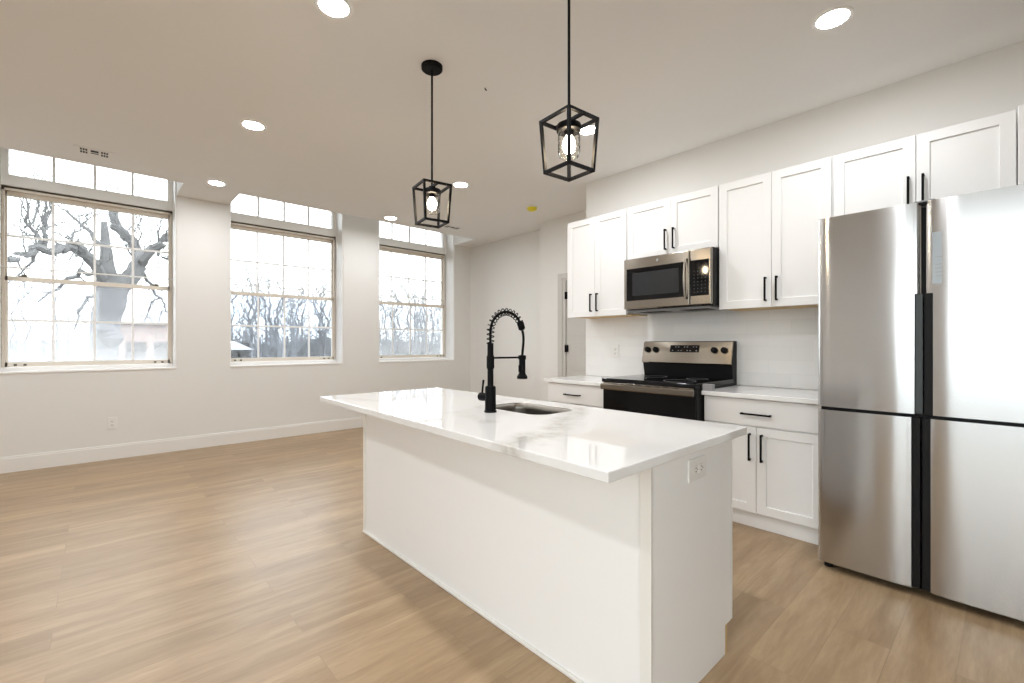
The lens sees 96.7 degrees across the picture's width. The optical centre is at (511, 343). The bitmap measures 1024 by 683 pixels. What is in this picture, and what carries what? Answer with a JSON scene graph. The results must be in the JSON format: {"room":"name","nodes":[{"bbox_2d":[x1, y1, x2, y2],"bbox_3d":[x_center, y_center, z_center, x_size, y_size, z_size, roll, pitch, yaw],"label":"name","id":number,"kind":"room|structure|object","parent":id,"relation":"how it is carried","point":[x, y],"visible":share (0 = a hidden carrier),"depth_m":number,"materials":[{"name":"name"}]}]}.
{"room":"kitchen","nodes":[
{"label":"kitchen","id":0,"kind":"room"},
{"bbox_2d":[0,182,469,456],"bbox_3d":[-3.586,-0.675,5.541,7.670,3.750,0.420,0,0,-42],"label":"wall","id":1,"kind":"structure","parent":0,"point":[53,411],"depth_m":5.33,"materials":[{"name":"white paint"}]},
{"bbox_2d":[0,147,176,373],"bbox_3d":[-4.381,-0.971,4.782,1.352,2.499,0.388,0,0,-42],"label":"window","id":2,"kind":"structure","parent":1,"relation":"in","point":[54,192],"depth_m":4.75,"materials":[{"name":"white paint"}]},
{"bbox_2d":[7,202,167,283],"bbox_3d":[-4.473,-1.058,4.883,1.260,0.785,0.014,0,0,-42],"label":"grille","id":3,"kind":"object","parent":2,"relation":"attached to","point":[94,207],"depth_m":4.87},
{"bbox_2d":[8,283,167,360],"bbox_3d":[-4.444,-0.218,4.851,1.244,0.796,0.014,0,0,-42],"label":"grille","id":4,"kind":"object","parent":2,"relation":"attached to","point":[94,285],"depth_m":4.85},
{"bbox_2d":[53,158,133,194],"bbox_3d":[-4.461,-1.907,4.874,0.640,0.525,0.025,0,0,-42],"label":"grille","id":5,"kind":"object","parent":2,"relation":"attached to","point":[54,159],"depth_m":4.86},
{"bbox_2d":[108,417,116,428],"bbox_3d":[-4.153,0.823,4.733,0.074,0.120,0.009,0,0,-42],"label":"wall outlet","id":6,"kind":"object","parent":1,"relation":"attached to","point":[112,421],"visible":1,"depth_m":4.73,"materials":[{"name":"white plastic"}]},
{"bbox_2d":[0,417,362,473],"bbox_3d":[-3.439,1.125,5.380,7.370,0.150,0.014,0,0,-42],"label":"baseboard","id":7,"kind":"structure","parent":1,"relation":"attached to","point":[9,464],"depth_m":5.01,"materials":[{"name":"white paint"}]},
{"bbox_2d":[230,197,342,366],"bbox_3d":[-2.993,-0.971,6.049,1.371,2.499,0.388,0,0,-42],"label":"window","id":8,"kind":"structure","parent":1,"relation":"in","point":[238,221],"depth_m":6.23,"materials":[{"name":"white paint"}]},
{"bbox_2d":[231,232,330,295],"bbox_3d":[-3.084,-1.058,6.150,1.279,0.785,0.014,0,0,-42],"label":"grille","id":9,"kind":"object","parent":8,"relation":"attached to","point":[283,235],"depth_m":6.14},
{"bbox_2d":[231,296,331,357],"bbox_3d":[-3.055,-0.218,6.118,1.263,0.796,0.014,0,0,-42],"label":"grille","id":10,"kind":"object","parent":8,"relation":"attached to","point":[293,297],"depth_m":6.20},
{"bbox_2d":[257,197,308,224],"bbox_3d":[-3.073,-1.907,6.141,0.650,0.525,0.025,0,0,-42],"label":"grille","id":11,"kind":"object","parent":8,"relation":"attached to","point":[257,197],"depth_m":6.12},
{"bbox_2d":[379,223,454,362],"bbox_3d":[-1.591,-0.971,7.327,1.355,2.499,0.388,0,0,-42],"label":"window","id":12,"kind":"structure","parent":1,"relation":"in","point":[446,241],"depth_m":7.63,"materials":[{"name":"white paint"}]},
{"bbox_2d":[391,223,426,244],"bbox_3d":[-1.671,-1.907,7.419,0.642,0.525,0.025,0,0,-42],"label":"grille","id":13,"kind":"object","parent":12,"relation":"attached to","point":[391,223],"depth_m":7.41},
{"bbox_2d":[379,252,441,303],"bbox_3d":[-1.683,-1.058,7.428,1.263,0.785,0.014,0,0,-42],"label":"grille","id":14,"kind":"object","parent":12,"relation":"attached to","point":[406,253],"depth_m":7.43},
{"bbox_2d":[379,305,442,354],"bbox_3d":[-1.654,-0.218,7.396,1.247,0.796,0.014,0,0,-42],"label":"grille","id":15,"kind":"object","parent":12,"relation":"attached to","point":[436,306],"depth_m":7.44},
{"bbox_2d":[470,230,539,400],"bbox_3d":[-0.001,-0.230,7.213,0.180,2.860,1.940,0,0,-42],"label":"wall","id":16,"kind":"structure","parent":0,"point":[504,273],"depth_m":7.17,"materials":[{"name":"white paint"}]},
{"bbox_2d":[0,0,1023,247],"bbox_3d":[-0.445,-1.720,2.098,7.370,0.120,8.900,0,0,-42],"label":"ceiling","id":17,"kind":"structure","parent":0,"point":[165,87],"depth_m":2.92,"materials":[{"name":"paint"}]},
{"bbox_2d":[73,144,114,159],"bbox_3d":[-3.614,-1.656,3.945,0.260,0.007,0.190,0,0,-42],"label":"ceiling vent","id":18,"kind":"object","parent":17,"relation":"in","point":[79,149],"visible":1,"depth_m":3.94,"materials":[{"name":"metal"}]},
{"bbox_2d":[206,180,226,185],"bbox_3d":[-3.051,-1.657,4.702,0.184,0.005,0.184,0,0,-42],"label":"recessed light","id":19,"kind":"object","parent":17,"relation":"in","point":[211,182],"visible":1,"depth_m":4.70,"materials":[{"name":"white paint"}]},
{"bbox_2d":[239,119,266,130],"bbox_3d":[-1.965,-1.657,3.460,0.184,0.005,0.184,0,0,-42],"label":"recessed light","id":20,"kind":"object","parent":17,"relation":"in","point":[253,125],"visible":1,"depth_m":3.46,"materials":[{"name":"white paint"}]},
{"bbox_2d":[313,0,353,19],"bbox_3d":[-0.876,-1.657,2.240,0.184,0.005,0.184,0,0,-42],"label":"recessed light","id":21,"kind":"object","parent":17,"relation":"in","point":[334,9],"visible":1,"depth_m":2.25,"materials":[{"name":"white paint"}]},
{"bbox_2d":[383,216,397,219],"bbox_3d":[-1.603,-1.657,6.010,0.184,0.005,0.184,0,0,-42],"label":"recessed light","id":22,"kind":"object","parent":17,"relation":"in","point":[385,217],"visible":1,"depth_m":6.01,"materials":[{"name":"white paint"}]},
{"bbox_2d":[412,60,451,228],"bbox_3d":[-0.478,-1.187,2.722,0.181,0.944,0.181,0,0,-33],"label":"pendant light","id":23,"kind":"object","parent":17,"relation":"hanging from","point":[432,68],"visible":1,"depth_m":2.70,"materials":[{"name":"black metal"}]},
{"bbox_2d":[426,186,440,197],"bbox_3d":[-0.478,-0.905,2.722,0.106,0.066,0.106,0,0,-42],"label":"socket","id":24,"kind":"object","parent":23,"relation":"attached to","point":[431,191],"depth_m":2.70,"materials":[{"name":"black metal"}]},
{"bbox_2d":[443,225,462,229],"bbox_3d":[-0.849,-1.656,6.481,0.300,0.007,0.140,0,0,-42],"label":"ceiling vent","id":25,"kind":"object","parent":17,"relation":"in","point":[445,226],"visible":0.81,"depth_m":6.48,"materials":[{"name":"metal"}]},
{"bbox_2d":[452,182,468,187],"bbox_3d":[-0.536,-1.657,4.750,0.184,0.005,0.184,0,0,-42],"label":"recessed light","id":26,"kind":"object","parent":17,"relation":"in","point":[455,184],"visible":0.99,"depth_m":4.74,"materials":[{"name":"white paint"}]},
{"bbox_2d":[526,205,537,211],"bbox_3d":[0.243,-1.635,5.527,0.140,0.047,0.140,0,0,-42],"label":"smoke detector","id":27,"kind":"object","parent":17,"relation":"attached to","point":[531,208],"visible":1,"depth_m":5.49,"materials":[{"name":"yellow plastic"}]},
{"bbox_2d":[539,0,599,181],"bbox_3d":[0.243,-1.193,1.940,0.181,0.932,0.181,0,0,-38],"label":"pendant light","id":28,"kind":"object","parent":17,"relation":"hanging from","point":[570,127],"visible":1,"depth_m":1.92,"materials":[{"name":"black metal"}]},
{"bbox_2d":[556,119,581,136],"bbox_3d":[0.243,-0.917,1.940,0.106,0.066,0.106,0,0,-42],"label":"socket","id":29,"kind":"object","parent":28,"relation":"attached to","point":[576,127],"depth_m":1.92,"materials":[{"name":"black metal"}]},
{"bbox_2d":[580,124,599,135],"bbox_3d":[0.587,-1.657,3.534,0.184,0.005,0.184,0,0,-42],"label":"recessed light","id":30,"kind":"object","parent":17,"relation":"in","point":[589,130],"visible":0.44,"depth_m":3.54,"materials":[{"name":"white paint"}]},
{"bbox_2d":[811,5,854,30],"bbox_3d":[1.636,-1.657,2.324,0.184,0.005,0.184,0,0,-42],"label":"recessed light","id":31,"kind":"object","parent":17,"relation":"in","point":[832,18],"visible":1,"depth_m":2.32,"materials":[{"name":"white paint"}]},
{"bbox_2d":[0,427,1023,682],"bbox_3d":[-0.536,1.260,2.198,7.670,0.120,9.470,0,0,-42],"label":"floor","id":32,"kind":"structure","parent":0,"point":[254,561],"depth_m":2.12,"materials":[{"name":"brown wood"}]},
{"bbox_2d":[362,414,731,682],"bbox_3d":[-0.028,0.778,2.367,0.644,0.844,2.045,0,0,-42],"label":"kitchen island","id":33,"kind":"object","parent":32,"relation":"on","point":[628,579],"visible":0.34,"depth_m":1.69,"materials":[{"name":"white paint"}]},
{"bbox_2d":[320,388,746,482],"bbox_3d":[-0.152,0.340,2.275,0.927,0.030,2.190,0,0,-42],"label":"island countertop","id":34,"kind":"structure","parent":33,"relation":"on","point":[599,444],"depth_m":1.71,"materials":[{"name":"white stone"}]},
{"bbox_2d":[477,308,526,412],"bbox_3d":[-0.043,0.074,2.258,0.266,0.501,0.108,0,0,-42],"label":"kitchen faucet","id":35,"kind":"object","parent":34,"relation":"on","point":[489,396],"visible":1,"depth_m":2.17,"materials":[{"name":"black metal"}]},
{"bbox_2d":[496,403,571,414],"bbox_3d":[0.081,0.431,2.309,0.280,0.209,0.426,0,0,-42],"label":"sink","id":36,"kind":"object","parent":34,"relation":"in","point":[526,408],"visible":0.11,"depth_m":2.47,"materials":[{"name":"metal"}]},
{"bbox_2d":[688,454,705,482],"bbox_3d":[0.651,0.437,1.596,0.128,0.078,0.009,0,0,-42],"label":"wall outlet","id":37,"kind":"object","parent":33,"relation":"attached to","point":[696,466],"visible":1,"depth_m":1.59,"materials":[{"name":"white plastic"}]},
{"bbox_2d":[693,465,697,474],"bbox_3d":[0.638,0.437,1.580,0.033,0.029,0.003,0,0,-42],"label":"receptacle","id":38,"kind":"object","parent":37,"relation":"attached to","point":[695,467],"depth_m":1.58,"materials":[{"name":"white plastic"}]},
{"bbox_2d":[699,463,702,472],"bbox_3d":[0.667,0.437,1.607,0.033,0.029,0.003,0,0,-42],"label":"receptacle","id":39,"kind":"object","parent":37,"relation":"attached to","point":[700,464],"depth_m":1.61,"materials":[{"name":"white plastic"}]},
{"bbox_2d":[548,382,602,408],"bbox_3d":[0.783,0.778,4.228,0.640,0.844,0.697,0,0,-42],"label":"base cabinet","id":40,"kind":"object","parent":32,"relation":"on","point":[573,394],"visible":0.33,"depth_m":4.03,"materials":[{"name":"white paint"}]},
{"bbox_2d":[544,375,605,385],"bbox_3d":[0.773,0.340,4.232,0.636,0.030,0.719,0,0,-42],"label":"countertop","id":41,"kind":"structure","parent":40,"relation":"on","point":[585,379],"depth_m":4.15,"materials":[{"name":"white stone"}]},
{"bbox_2d":[600,341,736,420],"bbox_3d":[1.243,0.589,3.636,0.733,1.222,0.784,0,0,-42],"label":"electric range","id":42,"kind":"object","parent":32,"relation":"on","point":[675,374],"visible":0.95,"depth_m":3.57,"materials":[{"name":"black metal"}]},
{"bbox_2d":[602,374,732,388],"bbox_3d":[1.226,0.291,3.621,0.637,0.033,0.784,0,0,-42],"label":"cooktop","id":43,"kind":"object","parent":42,"relation":"in","point":[664,381],"depth_m":3.51,"materials":[{"name":"black glass"}]},
{"bbox_2d":[704,395,820,544],"bbox_3d":[1.796,0.778,3.118,0.640,0.844,0.715,0,0,-42],"label":"base cabinet","id":44,"kind":"object","parent":32,"relation":"on","point":[775,464],"visible":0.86,"depth_m":2.86,"materials":[{"name":"white paint"}]},
{"bbox_2d":[701,385,817,404],"bbox_3d":[1.795,0.340,3.111,0.636,0.030,0.727,0,0,-42],"label":"countertop","id":45,"kind":"structure","parent":44,"relation":"on","point":[805,396],"depth_m":3.02,"materials":[{"name":"white stone"}]},
{"bbox_2d":[703,384,714,390],"bbox_3d":[1.361,0.302,3.154,0.038,0.046,0.070,0,0,-42],"label":"protector","id":46,"kind":"object","parent":45,"relation":"on","point":[706,387],"visible":1,"depth_m":3.14,"materials":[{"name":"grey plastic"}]},
{"bbox_2d":[818,184,1023,620],"bbox_3d":[2.222,0.259,2.404,0.797,1.882,0.847,0,0,-42],"label":"refrigerator","id":47,"kind":"object","parent":32,"relation":"on","point":[921,303],"visible":1,"depth_m":2.13,"materials":[{"name":"silver metal"}]},
{"bbox_2d":[540,211,585,401],"bbox_3d":[1.021,-0.230,5.892,0.450,2.860,1.390,0,0,-42],"label":"wall","id":48,"kind":"structure","parent":0,"point":[553,233],"depth_m":6.11,"materials":[{"name":"white paint"}]},
{"bbox_2d":[558,273,585,376],"bbox_3d":[0.995,0.142,5.640,0.128,2.115,1.048,0,0,-42],"label":"door","id":49,"kind":"structure","parent":48,"relation":"in","point":[571,331],"depth_m":5.87,"materials":[{"name":"white paint"}]},
{"bbox_2d":[586,41,1023,389],"bbox_3d":[3.018,-0.230,2.902,0.870,2.860,5.720,0,0,-42],"label":"wall","id":50,"kind":"structure","parent":0,"point":[990,83],"depth_m":3.13,"materials":[{"name":"white paint"}]},
{"bbox_2d":[568,209,647,318],"bbox_3d":[0.884,-0.715,4.311,0.380,0.924,0.677,0,0,-42],"label":"upper cabinet","id":51,"kind":"object","parent":50,"relation":"attached to","point":[597,246],"visible":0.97,"depth_m":4.18,"materials":[{"name":"white paint"}]},
{"bbox_2d":[627,185,718,259],"bbox_3d":[1.379,-0.948,3.768,0.380,0.459,0.785,0,0,-42],"label":"upper cabinet","id":52,"kind":"object","parent":50,"relation":"attached to","point":[688,221],"visible":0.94,"depth_m":3.63,"materials":[{"name":"white paint"}]},
{"bbox_2d":[624,247,718,313],"bbox_3d":[1.340,-0.487,3.705,0.507,0.444,0.741,0,0,-42],"label":"microwave","id":53,"kind":"object","parent":52,"relation":"attached to","point":[683,281],"visible":0.98,"depth_m":3.52,"materials":[{"name":"silver metal"}]},
{"bbox_2d":[586,307,817,389],"bbox_3d":[1.524,0.026,3.888,0.008,0.593,2.250,0,0,-42],"label":"backsplash","id":54,"kind":"structure","parent":50,"relation":"attached to","point":[776,347],"depth_m":3.59,"materials":[{"name":"white tile"}]},
{"bbox_2d":[612,345,618,356],"bbox_3d":[1.007,0.072,4.442,0.009,0.120,0.078,0,0,-42],"label":"wall outlet","id":55,"kind":"object","parent":54,"relation":"attached to","point":[615,348],"visible":1,"depth_m":4.44,"materials":[{"name":"white plastic"}]},
{"bbox_2d":[719,157,832,310],"bbox_3d":[1.882,-0.715,3.216,0.380,0.924,0.703,0,0,-42],"label":"upper cabinet","id":56,"kind":"object","parent":50,"relation":"attached to","point":[768,222],"visible":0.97,"depth_m":3.10,"materials":[{"name":"white paint"}]},
{"bbox_2d":[833,109,1016,216],"bbox_3d":[2.381,-0.941,2.669,0.380,0.472,0.773,0,0,-42],"label":"upper cabinet","id":57,"kind":"object","parent":50,"relation":"attached to","point":[977,155],"visible":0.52,"depth_m":2.52,"materials":[{"name":"white paint"}]},
{"bbox_2d":[1017,104,1023,184],"bbox_3d":[2.765,-0.945,2.263,0.360,0.480,0.338,0,0,-42],"label":"filler panel","id":58,"kind":"object","parent":50,"relation":"attached to","point":[1020,123],"visible":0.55,"depth_m":2.26,"materials":[{"name":"white paint"}]},
{"label":"outside","id":59,"kind":"structure","parent":0,"visible":0},
{"bbox_2d":[8,338,428,361],"bbox_3d":[-33.014,4.000,98.732,206.020,13.117,18.371,0,0,-42],"label":"wooded rise","id":60,"kind":"structure","parent":59,"point":[84,356],"depth_m":62.12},
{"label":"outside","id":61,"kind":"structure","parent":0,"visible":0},
{"bbox_3d":[-69.024,2.650,90.509,300.000,0.300,213.230,0,0,-42],"label":"ground","id":62,"kind":"structure","parent":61,"visible":0},
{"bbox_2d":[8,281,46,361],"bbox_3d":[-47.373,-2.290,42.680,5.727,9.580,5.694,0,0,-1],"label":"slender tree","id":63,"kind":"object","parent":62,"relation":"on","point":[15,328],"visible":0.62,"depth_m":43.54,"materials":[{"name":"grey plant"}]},
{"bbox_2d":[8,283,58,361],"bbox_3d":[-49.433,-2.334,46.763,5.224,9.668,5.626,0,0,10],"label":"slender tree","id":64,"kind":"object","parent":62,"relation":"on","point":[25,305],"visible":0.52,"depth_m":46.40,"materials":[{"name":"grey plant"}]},
{"bbox_2d":[19,276,81,361],"bbox_3d":[-44.538,-2.404,44.014,4.806,9.808,6.076,0,0,-36],"label":"slender tree","id":65,"kind":"object","parent":62,"relation":"on","point":[57,349],"visible":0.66,"depth_m":44.09,"materials":[{"name":"grey plant"}]},
{"bbox_2d":[8,150,233,360],"bbox_3d":[-9.307,-1.212,10.207,5.195,7.423,5.007,0,0,39],"label":"bare tree","id":66,"kind":"object","parent":62,"relation":"on","point":[111,302],"visible":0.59,"depth_m":10.22,"materials":[{"name":"grey plant"}]},
{"bbox_2d":[122,309,143,319],"bbox_3d":[-42.574,-0.847,50.505,4.194,6.693,3.844,0,0,20],"label":"slender tree","id":67,"kind":"object","parent":62,"relation":"on","point":[125,314],"visible":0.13,"depth_m":50.60,"materials":[{"name":"grey plant"}]},
{"bbox_2d":[118,309,166,359],"bbox_3d":[-22.108,0.250,28.561,4.800,4.500,5.600,0,0,-42],"label":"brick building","id":68,"kind":"structure","parent":62,"relation":"on","point":[141,352],"depth_m":26.12,"materials":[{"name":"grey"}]},
{"bbox_2d":[140,293,161,310],"bbox_3d":[-43.892,-2.121,54.419,5.493,9.241,5.525,0,0,-45],"label":"slender tree","id":69,"kind":"object","parent":62,"relation":"on","point":[154,307],"visible":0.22,"depth_m":55.10,"materials":[{"name":"grey plant"}]},
{"bbox_2d":[231,279,242,341],"bbox_3d":[-35.562,-3.295,57.801,5.680,11.590,7.180,0,0,34],"label":"slender tree","id":70,"kind":"object","parent":62,"relation":"on","point":[232,317],"visible":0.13,"depth_m":58.12,"materials":[{"name":"grey plant"}]},
{"bbox_2d":[231,341,253,357],"bbox_3d":[-24.077,1.150,38.947,2.800,2.700,3.600,0,0,-42],"label":"shed","id":71,"kind":"object","parent":62,"relation":"on","point":[238,350],"visible":0.37,"depth_m":38.01,"materials":[{"name":"white"}]},
{"bbox_2d":[231,265,253,340],"bbox_3d":[-33.177,-3.764,53.487,6.903,12.528,6.018,0,0,0],"label":"slender tree","id":72,"kind":"object","parent":62,"relation":"on","point":[233,276],"visible":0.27,"depth_m":53.85,"materials":[{"name":"grey plant"}]},
{"bbox_2d":[231,286,264,356],"bbox_3d":[-26.889,-1.769,45.371,5.350,8.539,4.904,0,0,-12],"label":"slender tree","id":73,"kind":"object","parent":62,"relation":"on","point":[242,338],"visible":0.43,"depth_m":45.13,"materials":[{"name":"grey plant"}]},
{"bbox_2d":[231,271,277,357],"bbox_3d":[-25.016,-2.398,43.640,5.294,9.797,5.701,0,0,-14],"label":"slender tree","id":74,"kind":"object","parent":62,"relation":"on","point":[260,283],"visible":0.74,"depth_m":43.85,"materials":[{"name":"grey plant"}]},
{"bbox_2d":[231,248,279,337],"bbox_3d":[-34.390,-4.900,59.199,8.848,14.800,8.796,0,0,-28],"label":"slender tree","id":75,"kind":"object","parent":62,"relation":"on","point":[246,268],"visible":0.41,"depth_m":57.76,"materials":[{"name":"grey plant"}]},
{"bbox_2d":[231,281,286,357],"bbox_3d":[-24.935,-2.324,45.826,4.635,9.648,5.316,0,0,0],"label":"slender tree","id":76,"kind":"object","parent":62,"relation":"on","point":[265,300],"visible":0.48,"depth_m":45.70,"materials":[{"name":"grey plant"}]},
{"bbox_2d":[235,266,290,353],"bbox_3d":[-29.309,-3.805,54.648,7.242,12.609,7.901,0,0,-6],"label":"slender tree","id":77,"kind":"object","parent":62,"relation":"on","point":[268,278],"visible":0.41,"depth_m":55.06,"materials":[{"name":"grey plant"}]},
{"bbox_2d":[231,262,296,357],"bbox_3d":[-25.174,-3.224,44.314,7.093,11.449,5.610,0,0,16],"label":"slender tree","id":78,"kind":"object","parent":62,"relation":"on","point":[251,276],"visible":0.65,"depth_m":44.49,"materials":[{"name":"grey plant"}]},
{"bbox_2d":[253,269,297,338],"bbox_3d":[-32.546,-4.196,60.682,7.959,13.391,8.006,0,0,-30],"label":"slender tree","id":79,"kind":"object","parent":62,"relation":"on","point":[280,269],"visible":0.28,"depth_m":61.35,"materials":[{"name":"grey plant"}]},
{"bbox_2d":[240,260,315,356],"bbox_3d":[-23.069,-3.090,44.603,6.041,11.180,6.506,0,0,-4],"label":"slender tree","id":80,"kind":"object","parent":62,"relation":"on","point":[278,269],"visible":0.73,"depth_m":44.84,"materials":[{"name":"grey plant"}]},
{"bbox_2d":[259,285,307,356],"bbox_3d":[-21.491,-1.506,42.898,4.964,8.012,3.926,0,0,-38],"label":"slender tree","id":81,"kind":"object","parent":62,"relation":"on","point":[282,315],"visible":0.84,"depth_m":42.66,"materials":[{"name":"grey plant"}]},
{"bbox_2d":[265,290,314,356],"bbox_3d":[-21.066,-1.450,43.446,4.537,7.901,4.951,0,0,-4],"label":"slender tree","id":82,"kind":"object","parent":62,"relation":"on","point":[295,347],"visible":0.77,"depth_m":43.72,"materials":[{"name":"grey plant"}]},
{"bbox_2d":[279,282,324,356],"bbox_3d":[-23.583,-2.295,49.721,5.734,9.591,5.700,0,0,-5],"label":"slender tree","id":83,"kind":"object","parent":62,"relation":"on","point":[300,282],"visible":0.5,"depth_m":50.54,"materials":[{"name":"grey plant"}]},
{"bbox_2d":[288,278,317,356],"bbox_3d":[-26.993,-3.365,58.199,6.826,11.730,6.338,0,0,12],"label":"slender tree","id":84,"kind":"object","parent":62,"relation":"on","point":[306,313],"visible":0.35,"depth_m":58.44,"materials":[{"name":"grey plant"}]},
{"bbox_2d":[285,265,326,346],"bbox_3d":[-28.689,-4.512,63.126,6.873,14.025,8.689,0,0,17],"label":"slender tree","id":85,"kind":"object","parent":62,"relation":"on","point":[297,276],"visible":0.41,"depth_m":63.15,"materials":[{"name":"grey plant"}]},
{"bbox_2d":[290,282,330,356],"bbox_3d":[-22.659,-2.621,53.349,4.920,10.243,5.643,0,0,39],"label":"slender tree","id":86,"kind":"object","parent":62,"relation":"on","point":[313,305],"visible":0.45,"depth_m":52.97,"materials":[{"name":"grey plant"}]},
{"bbox_2d":[295,274,330,355],"bbox_3d":[-22.655,-2.967,52.778,6.536,10.933,6.498,0,0,30],"label":"slender tree","id":87,"kind":"object","parent":62,"relation":"on","point":[326,274],"visible":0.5,"depth_m":53.50,"materials":[{"name":"grey plant"}]},
{"bbox_2d":[297,266,330,355],"bbox_3d":[-21.338,-3.411,52.903,6.388,11.821,6.879,0,0,30],"label":"slender tree","id":88,"kind":"object","parent":62,"relation":"on","point":[323,276],"visible":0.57,"depth_m":52.39,"materials":[{"name":"grey plant"}]},
{"bbox_2d":[299,276,330,356],"bbox_3d":[-22.683,-2.726,52.741,6.549,10.452,6.002,0,0,-27],"label":"slender tree","id":89,"kind":"object","parent":62,"relation":"on","point":[320,332],"visible":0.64,"depth_m":52.35,"materials":[{"name":"grey plant"}]},
{"bbox_2d":[232,331,440,357],"bbox_3d":[-19.250,0.069,67.700,52.323,4.947,23.086,0,0,-42],"label":"underbrush","id":90,"kind":"object","parent":62,"relation":"on","point":[304,350],"visible":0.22,"depth_m":57.66,"materials":[{"name":"grey plant"}]},
{"bbox_2d":[379,305,391,354],"bbox_3d":[-14.213,-0.999,48.767,3.361,6.997,3.855,0,0,18],"label":"slender tree","id":91,"kind":"object","parent":62,"relation":"on","point":[380,333],"visible":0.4,"depth_m":48.75,"materials":[{"name":"grey plant"}]},
{"bbox_2d":[379,280,401,341],"bbox_3d":[-19.279,-4.091,73.447,7.836,13.183,7.881,0,0,-21],"label":"slender tree","id":92,"kind":"object","parent":62,"relation":"on","point":[383,280],"visible":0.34,"depth_m":72.73,"materials":[{"name":"grey plant"}]},
{"bbox_2d":[379,292,407,354],"bbox_3d":[-17.046,-2.559,59.990,6.341,10.119,5.811,0,0,-2],"label":"slender tree","id":93,"kind":"object","parent":62,"relation":"on","point":[380,299],"visible":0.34,"depth_m":60.25,"materials":[{"name":"grey plant"}]},
{"bbox_2d":[381,291,407,354],"bbox_3d":[-15.384,-2.530,59.936,4.930,10.059,6.232,0,0,26],"label":"slender tree","id":94,"kind":"object","parent":62,"relation":"on","point":[382,291],"visible":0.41,"depth_m":59.81,"materials":[{"name":"grey plant"}]},
{"bbox_2d":[379,286,413,354],"bbox_3d":[-13.716,-2.403,52.481,5.403,9.806,4.710,0,0,-3],"label":"slender tree","id":95,"kind":"object","parent":62,"relation":"on","point":[394,298],"visible":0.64,"depth_m":52.66,"materials":[{"name":"grey plant"}]},
{"bbox_2d":[380,289,416,354],"bbox_3d":[-14.557,-2.523,60.518,6.294,10.045,5.769,0,0,-32],"label":"slender tree","id":96,"kind":"object","parent":62,"relation":"on","point":[400,311],"visible":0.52,"depth_m":60.24,"materials":[{"name":"grey plant"}]},
{"bbox_2d":[379,265,417,341],"bbox_3d":[-20.097,-5.429,75.822,9.228,15.858,8.569,0,0,-25],"label":"slender tree","id":97,"kind":"object","parent":62,"relation":"on","point":[393,271],"visible":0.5,"depth_m":75.33,"materials":[{"name":"grey plant"}]},
{"bbox_2d":[383,264,435,338],"bbox_3d":[-16.920,-5.540,76.375,9.613,16.079,9.557,0,0,19],"label":"slender tree","id":98,"kind":"object","parent":62,"relation":"on","point":[400,282],"visible":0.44,"depth_m":74.61,"materials":[{"name":"grey plant"}]},
{"bbox_2d":[395,291,425,354],"bbox_3d":[-10.785,-1.768,50.024,4.613,8.536,4.968,0,0,-43],"label":"slender tree","id":99,"kind":"object","parent":62,"relation":"on","point":[415,326],"visible":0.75,"depth_m":49.69,"materials":[{"name":"grey plant"}]},
{"bbox_2d":[405,307,430,350],"bbox_3d":[-14.036,-1.879,68.064,4.826,8.759,4.207,0,0,19],"label":"slender tree","id":100,"kind":"object","parent":62,"relation":"on","point":[418,321],"visible":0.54,"depth_m":68.11,"materials":[{"name":"grey plant"}]},
{"bbox_2d":[404,284,436,340],"bbox_3d":[-15.715,-4.262,76.355,6.627,13.524,8.378,0,0,-39],"label":"slender tree","id":101,"kind":"object","parent":62,"relation":"on","point":[407,284],"visible":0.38,"depth_m":75.57,"materials":[{"name":"grey plant"}]},
{"bbox_2d":[404,289,439,346],"bbox_3d":[-14.595,-3.534,74.090,6.930,12.068,7.562,0,0,-41],"label":"slender tree","id":102,"kind":"object","parent":62,"relation":"on","point":[420,289],"visible":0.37,"depth_m":74.48,"materials":[{"name":"grey plant"}]},
{"bbox_2d":[404,279,440,354],"bbox_3d":[-13.063,-4.252,72.072,8.073,13.504,8.026,0,0,-39],"label":"slender tree","id":103,"kind":"object","parent":62,"relation":"on","point":[421,302],"visible":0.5,"depth_m":72.70,"materials":[{"name":"grey plant"}]},
{"bbox_2d":[413,271,440,341],"bbox_3d":[-13.706,-5.094,75.135,8.838,15.188,8.207,0,0,8],"label":"slender tree","id":104,"kind":"object","parent":62,"relation":"on","point":[428,295],"visible":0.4,"depth_m":75.66,"materials":[{"name":"grey plant"}]},
{"bbox_2d":[417,274,440,353],"bbox_3d":[-11.124,-3.933,65.983,7.971,12.866,6.305,0,0,18],"label":"slender tree","id":105,"kind":"object","parent":62,"relation":"on","point":[434,295],"visible":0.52,"depth_m":65.44,"materials":[{"name":"grey plant"}]},
{"bbox_2d":[422,302,440,353],"bbox_3d":[-9.457,-1.861,57.874,4.806,8.722,4.190,0,0,42],"label":"slender tree","id":106,"kind":"object","parent":62,"relation":"on","point":[438,316],"visible":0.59,"depth_m":57.81,"materials":[{"name":"grey plant"}]},
{"bbox_2d":[429,300,440,344],"bbox_3d":[-12.336,-2.851,80.551,6.706,10.702,6.146,0,0,-2],"label":"slender tree","id":107,"kind":"object","parent":62,"relation":"on","point":[435,300],"visible":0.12,"depth_m":80.31,"materials":[{"name":"grey plant"}]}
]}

